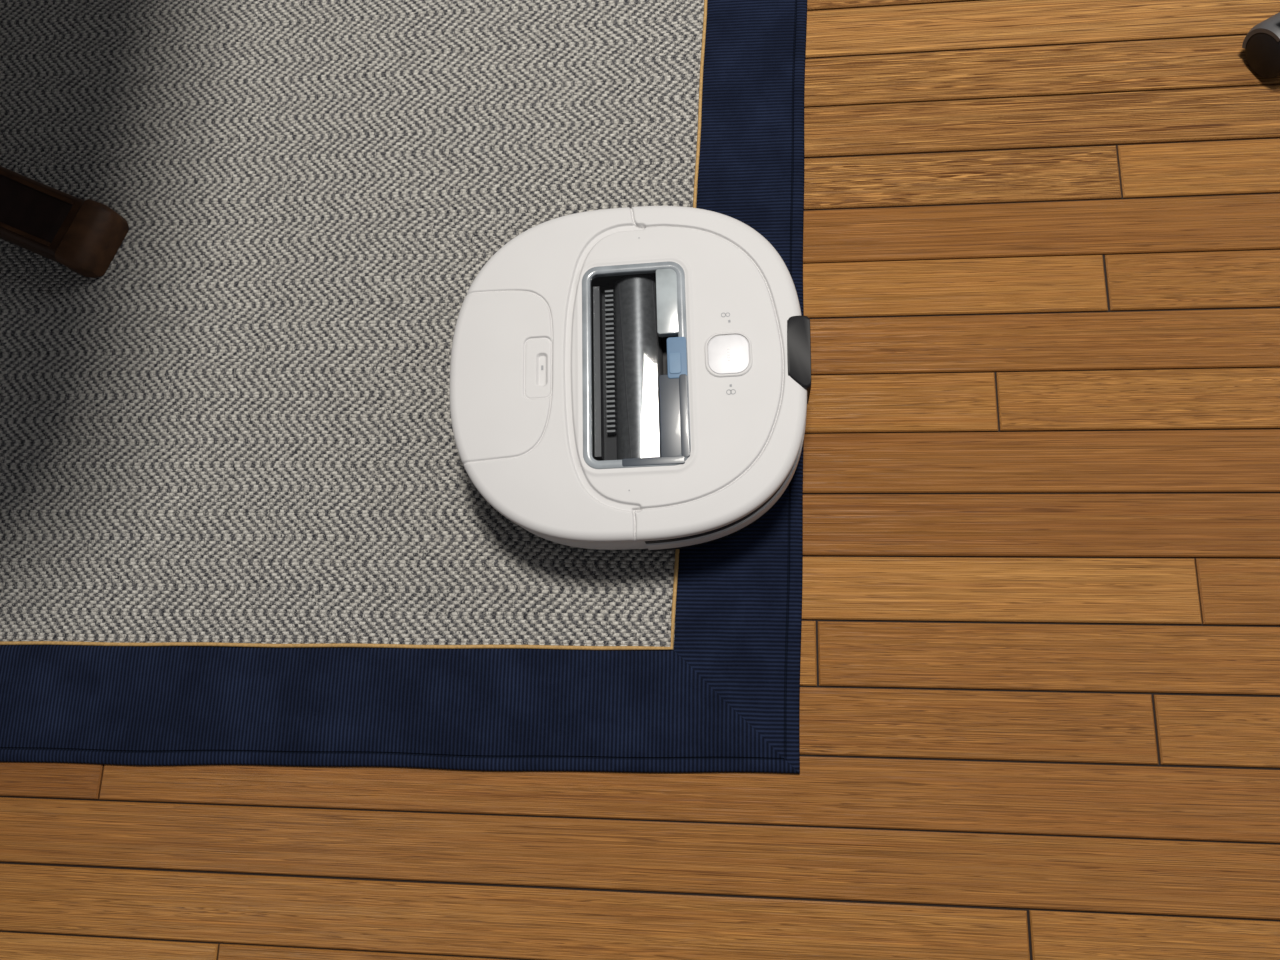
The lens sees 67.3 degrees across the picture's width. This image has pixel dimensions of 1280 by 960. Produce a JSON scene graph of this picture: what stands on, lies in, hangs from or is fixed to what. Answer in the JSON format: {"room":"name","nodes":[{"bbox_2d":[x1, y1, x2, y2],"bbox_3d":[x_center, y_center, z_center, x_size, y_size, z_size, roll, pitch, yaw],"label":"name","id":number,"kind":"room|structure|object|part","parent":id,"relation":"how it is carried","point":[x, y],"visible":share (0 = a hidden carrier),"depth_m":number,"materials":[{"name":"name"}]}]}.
{"room":"living room","nodes":[
{"label":"living room","id":0,"kind":"room"},
{"bbox_2d":[0,0,1279,959],"bbox_3d":[0.075,-0.174,1.052,5.002,0.004,4.028,0,76,7],"label":"floor","id":1,"kind":"structure","parent":0,"point":[1213,879],"depth_m":0.96,"materials":[{"name":"brown wood"}]},
{"bbox_2d":[0,0,806,773],"bbox_3d":[-0.979,-0.832,1.335,2.442,0.009,2.378,0,76,7],"label":"area rug","id":2,"kind":"object","parent":1,"relation":"on","point":[243,521],"visible":0.8,"depth_m":1.08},
{"bbox_2d":[0,165,128,277],"bbox_3d":[-1.099,-1.128,1.043,1.475,0.729,1.950,0,76,7],"label":"furniture leg","id":3,"kind":"object","parent":2,"relation":"on","point":[83,236],"visible":1,"depth_m":1.12,"materials":[{"name":"brown wood"}]},
{"bbox_3d":[-0.854,-0.390,1.042,0.363,0.243,0.052,21,79,11],"label":"panel","id":4,"kind":"part","parent":3,"relation":"part of","materials":[{"name":"brown wood"}]},
{"bbox_3d":[-0.886,-0.409,1.013,0.444,0.390,0.077,21,79,11],"label":"leg","id":5,"kind":"part","parent":3,"relation":"part of","materials":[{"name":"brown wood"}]},
{"bbox_2d":[450,206,810,551],"bbox_3d":[-0.009,-0.103,0.986,0.371,0.095,0.363,-3,76,6],"label":"robot vacuum","id":6,"kind":"object","parent":2,"relation":"on","point":[625,378],"visible":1,"depth_m":0.94,"materials":[{"name":"white plastic"}]},
{"bbox_3d":[-0.042,-0.108,0.966,0.006,0.018,0.180,-3,76,6],"label":"scraper rail","id":7,"kind":"part","parent":6,"relation":"part of","materials":[{"name":"grey plastic"}]},
{"bbox_2d":[1242,12,1279,77],"bbox_3d":[0.898,-0.715,0.544,0.608,1.050,0.611,0,76,7],"label":"office chair","id":8,"kind":"object","parent":1,"relation":"on","point":[1261,43],"visible":1,"depth_m":1.02,"materials":[{"name":"black plastic"}]},
{"bbox_2d":[1242,12,1279,48],"bbox_3d":[0.677,-0.477,1.019,0.048,0.048,0.036,-29,75,-1],"label":"hood","id":9,"kind":"object","parent":8,"relation":"attached to","point":[1266,34],"depth_m":1.01,"materials":[{"name":"grey plastic"}]},
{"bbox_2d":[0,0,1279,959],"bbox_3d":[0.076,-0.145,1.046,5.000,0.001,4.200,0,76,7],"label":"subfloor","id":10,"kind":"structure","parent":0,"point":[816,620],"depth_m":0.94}
]}

